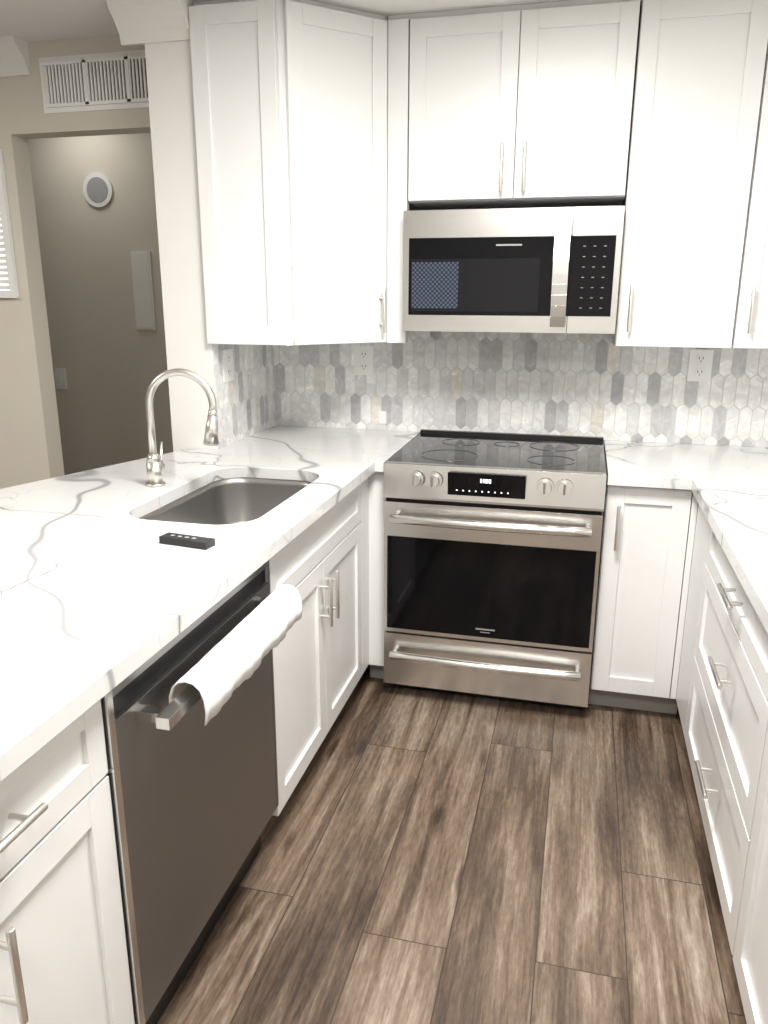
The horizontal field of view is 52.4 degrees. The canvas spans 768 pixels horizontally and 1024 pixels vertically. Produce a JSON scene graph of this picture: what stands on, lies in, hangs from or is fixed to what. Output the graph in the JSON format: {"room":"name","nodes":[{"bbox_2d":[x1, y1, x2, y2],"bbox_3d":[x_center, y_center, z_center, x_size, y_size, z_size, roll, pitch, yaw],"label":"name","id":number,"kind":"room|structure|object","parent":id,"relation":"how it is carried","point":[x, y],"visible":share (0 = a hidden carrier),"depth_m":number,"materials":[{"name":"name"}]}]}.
{"room":"kitchen","nodes":[
{"label":"kitchen","id":0,"kind":"room"},
{"bbox_2d":[0,34,150,488],"bbox_3d":[-2.508,-0.736,3.654,3.640,2.420,0.100,4,16,14],"label":"wall","id":1,"kind":"structure","parent":0,"point":[30,446],"depth_m":3.29,"materials":[{"name":"beige paint"}]},
{"bbox_2d":[0,148,18,297],"bbox_3d":[-1.886,-1.206,3.297,0.710,0.580,0.020,4,16,14],"label":"window blind","id":2,"kind":"object","parent":1,"relation":"attached to","point":[8,283],"visible":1,"depth_m":3.24,"materials":[{"name":"white plastic"}]},
{"bbox_2d":[0,36,30,77],"bbox_3d":[-2.833,-1.843,3.334,2.990,0.114,0.082,4,16,14],"label":"crown molding","id":3,"kind":"structure","parent":1,"relation":"attached to","point":[14,58],"depth_m":3.00,"materials":[{"name":"white paint"}]},
{"bbox_2d":[39,50,148,113],"bbox_3d":[-1.062,-1.635,2.966,0.555,0.194,0.014,4,16,14],"label":"air vent","id":4,"kind":"object","parent":1,"relation":"in","point":[96,81],"visible":0.9,"depth_m":2.97,"materials":[{"name":"white plastic"}]},
{"bbox_2d":[28,133,172,474],"bbox_3d":[-2.189,-0.976,4.521,3.820,2.420,0.100,4,16,14],"label":"wall","id":5,"kind":"structure","parent":0,"point":[108,356],"depth_m":4.25,"materials":[{"name":"beige paint"}]},
{"bbox_2d":[54,368,67,388],"bbox_3d":[-1.834,-0.755,4.430,0.070,0.115,0.010,4,16,14],"label":"light switch","id":6,"kind":"object","parent":5,"relation":"attached to","point":[60,379],"visible":1,"depth_m":4.43,"materials":[{"name":"white plastic"}]},
{"bbox_2d":[83,172,112,206],"bbox_3d":[-1.496,-1.683,4.082,0.170,0.170,0.014,4,16,14],"label":"speaker","id":7,"kind":"object","parent":5,"relation":"attached to","point":[97,189],"visible":1,"depth_m":4.08,"materials":[{"name":"white plastic"}]},
{"bbox_2d":[130,251,156,329],"bbox_3d":[-1.283,-1.178,4.166,0.115,0.405,0.015,4,16,14],"label":"box","id":8,"kind":"object","parent":5,"relation":"attached to","point":[142,278],"visible":1,"depth_m":4.16,"materials":[{"name":"white"}]},
{"bbox_2d":[145,2,215,451],"bbox_3d":[-0.583,-0.684,3.486,0.180,2.420,1.200,4,16,14],"label":"wall","id":9,"kind":"structure","parent":0,"point":[171,101],"depth_m":2.80,"materials":[{"name":"white paint"}]},
{"bbox_2d":[106,0,190,45],"bbox_3d":[-0.746,-1.663,2.704,0.262,0.114,0.330,4,16,14],"label":"crown molding","id":10,"kind":"structure","parent":9,"relation":"attached to","point":[142,22],"depth_m":2.59,"materials":[{"name":"white paint"}]},
{"bbox_2d":[210,344,275,449],"bbox_3d":[-0.565,-0.519,3.202,0.009,0.424,0.592,4,16,14],"label":"backsplash","id":11,"kind":"structure","parent":9,"relation":"attached to","point":[245,399],"depth_m":3.18,"materials":[{"name":"tile"}]},
{"bbox_2d":[222,348,233,381],"bbox_3d":[-0.600,-0.566,3.012,0.007,0.122,0.086,4,16,14],"label":"outlet","id":12,"kind":"object","parent":11,"relation":"attached to","point":[227,363],"visible":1,"depth_m":3.00,"materials":[{"name":"white plastic"}]},
{"bbox_2d":[0,0,569,41],"bbox_3d":[-1.642,-1.406,1.369,6.500,0.100,5.900,4,16,14],"label":"ceiling","id":13,"kind":"structure","parent":0,"point":[33,20],"depth_m":2.68,"materials":[{"name":"white paint"}]},
{"bbox_2d":[157,665,746,1023],"bbox_3d":[-1.649,1.022,2.044,6.500,0.100,5.900,4,16,14],"label":"floor","id":14,"kind":"structure","parent":0,"point":[427,857],"depth_m":2.05,"materials":[{"name":"brown wood"}]},
{"bbox_2d":[0,699,134,1023],"bbox_3d":[-0.817,0.763,1.161,0.648,0.875,0.630,4,16,14],"label":"base cabinet","id":15,"kind":"object","parent":14,"relation":"on","point":[63,954],"visible":0.88,"depth_m":1.22,"materials":[{"name":"white wood"}]},
{"bbox_2d":[101,560,302,1023],"bbox_3d":[-0.619,0.594,1.778,0.717,0.872,0.702,4,16,14],"label":"dishwasher","id":16,"kind":"object","parent":14,"relation":"on","point":[189,721],"visible":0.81,"depth_m":1.58,"materials":[{"name":"grey metal"}]},
{"bbox_2d":[168,583,302,725],"bbox_3d":[-0.297,0.282,1.662,0.082,0.089,0.511,4,16,14],"label":"towel","id":17,"kind":"object","parent":16,"relation":"hanging from","point":[236,657],"depth_m":1.58,"materials":[{"name":"white fabric"}]},
{"bbox_2d":[265,532,372,815],"bbox_3d":[-0.471,0.489,2.595,0.609,0.640,0.940,4,16,14],"label":"base cabinet","id":18,"kind":"object","parent":14,"relation":"on","point":[329,567],"depth_m":2.39,"materials":[{"name":"white wood"}]},
{"bbox_2d":[303,472,385,677],"bbox_3d":[-0.288,0.180,3.264,0.609,0.876,0.715,4,16,14],"label":"base cabinet","id":19,"kind":"object","parent":14,"relation":"on","point":[361,512],"depth_m":2.85,"materials":[{"name":"white wood"}]},
{"bbox_2d":[0,426,419,781],"bbox_3d":[-0.711,0.111,2.169,1.056,0.237,2.933,4,16,14],"label":"countertop","id":20,"kind":"structure","parent":19,"relation":"on","point":[103,591],"depth_m":1.82,"materials":[{"name":"stone"}]},
{"bbox_2d":[145,368,218,486],"bbox_3d":[-0.621,-0.256,2.376,0.235,0.358,0.094,4,16,14],"label":"faucet","id":21,"kind":"object","parent":20,"relation":"on","point":[155,465],"visible":1,"depth_m":2.35,"materials":[{"name":"silver metal"}]},
{"bbox_2d":[159,532,214,549],"bbox_3d":[-0.466,0.068,1.848,0.132,0.018,0.038,6,17,21],"label":"remote","id":22,"kind":"object","parent":20,"relation":"on","point":[189,541],"visible":1,"depth_m":1.84,"materials":[{"name":"black plastic"}]},
{"bbox_2d":[383,429,606,708],"bbox_3d":[0.439,0.210,3.064,0.759,0.928,0.746,4,16,14],"label":"range","id":23,"kind":"object","parent":14,"relation":"on","point":[492,543],"visible":1,"depth_m":2.78,"materials":[{"name":"silver metal"}]},
{"bbox_2d":[588,479,697,713],"bbox_3d":[0.976,0.261,2.987,0.315,0.875,0.658,4,16,14],"label":"base cabinet","id":24,"kind":"object","parent":14,"relation":"on","point":[647,545],"visible":0.75,"depth_m":2.71,"materials":[{"name":"white wood"}]},
{"bbox_2d":[604,440,767,633],"bbox_3d":[0.979,0.134,1.734,0.894,0.038,2.933,4,16,14],"label":"countertop","id":25,"kind":"structure","parent":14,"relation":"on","point":[727,486],"depth_m":2.54,"materials":[{"name":"stone"}]},
{"bbox_2d":[676,504,767,954],"bbox_3d":[1.171,0.511,2.088,0.638,0.875,1.172,4,16,14],"label":"drawers","id":26,"kind":"object","parent":14,"relation":"on","point":[722,696],"visible":0.83,"depth_m":1.95,"materials":[{"name":"white wood"}]},
{"bbox_2d":[733,726,767,1023],"bbox_3d":[0.887,0.812,1.002,0.638,0.875,1.140,4,16,14],"label":"base cabinet","id":27,"kind":"object","parent":14,"relation":"on","point":[750,957],"visible":1,"depth_m":1.55,"materials":[{"name":"white wood"}]},
{"bbox_2d":[409,203,622,444],"bbox_3d":[0.700,-0.608,3.226,2.440,2.420,0.100,4,16,14],"label":"wall","id":28,"kind":"structure","parent":0,"point":[412,207],"depth_m":3.15,"materials":[{"name":"white paint"}]},
{"bbox_2d":[188,0,409,345],"bbox_3d":[-0.241,-1.195,2.919,0.676,1.090,0.624,4,16,14],"label":"upper cabinet","id":29,"kind":"object","parent":28,"relation":"attached to","point":[301,112],"visible":0.98,"depth_m":2.71,"materials":[{"name":"white wood"}]},
{"bbox_2d":[193,0,642,21],"bbox_3d":[0.570,-1.677,2.591,2.332,0.018,0.588,4,16,14],"label":"trim","id":30,"kind":"structure","parent":29,"relation":"attached to","point":[487,9],"depth_m":2.61,"materials":[{"name":"white wood"}]},
{"bbox_2d":[273,331,767,446],"bbox_3d":[0.638,-0.534,3.205,2.339,0.456,0.008,4,16,14],"label":"backsplash","id":31,"kind":"structure","parent":28,"relation":"attached to","point":[586,384],"depth_m":3.21,"materials":[{"name":"tile"}]},
{"bbox_2d":[354,346,373,374],"bbox_3d":[-0.086,-0.650,3.353,0.086,0.122,0.007,4,16,14],"label":"electrical outlet","id":32,"kind":"object","parent":31,"relation":"attached to","point":[363,360],"visible":1,"depth_m":3.35,"materials":[{"name":"white plastic"}]},
{"bbox_2d":[379,411,386,423],"bbox_3d":[-0.006,-0.412,3.400,0.035,0.055,0.004,4,16,14],"label":"electrical outlet","id":33,"kind":"object","parent":31,"relation":"attached to","point":[382,417],"visible":1,"depth_m":3.40,"materials":[{"name":"white plastic"}]},
{"bbox_2d":[687,349,713,381],"bbox_3d":[1.228,-0.569,3.033,0.086,0.122,0.007,4,16,14],"label":"electrical outlet","id":34,"kind":"object","parent":31,"relation":"attached to","point":[700,365],"visible":1,"depth_m":3.03,"materials":[{"name":"white plastic"}]},
{"bbox_2d":[408,1,639,209],"bbox_3d":[0.490,-1.421,2.803,0.758,0.588,0.368,4,16,14],"label":"upper cabinet","id":35,"kind":"object","parent":28,"relation":"attached to","point":[531,108],"visible":0.98,"depth_m":2.67,"materials":[{"name":"white wood"}]},
{"bbox_2d":[402,206,624,333],"bbox_3d":[0.478,-0.891,2.909,0.757,0.417,0.450,4,16,14],"label":"microwave","id":36,"kind":"object","parent":35,"relation":"attached to","point":[541,270],"visible":1,"depth_m":2.74,"materials":[{"name":"grey metal"}]},
{"bbox_2d":[612,0,767,347],"bbox_3d":[1.050,-1.140,2.735,0.389,1.090,0.368,4,16,14],"label":"upper cabinet","id":37,"kind":"object","parent":28,"relation":"attached to","point":[699,75],"visible":0.98,"depth_m":2.60,"materials":[{"name":"white wood"}]},
{"bbox_2d":[731,43,767,348],"bbox_3d":[1.485,-1.110,2.630,0.502,1.090,0.368,4,16,14],"label":"upper cabinet","id":38,"kind":"object","parent":28,"relation":"attached to","point":[750,329],"visible":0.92,"depth_m":2.61,"materials":[{"name":"white wood"}]}
]}

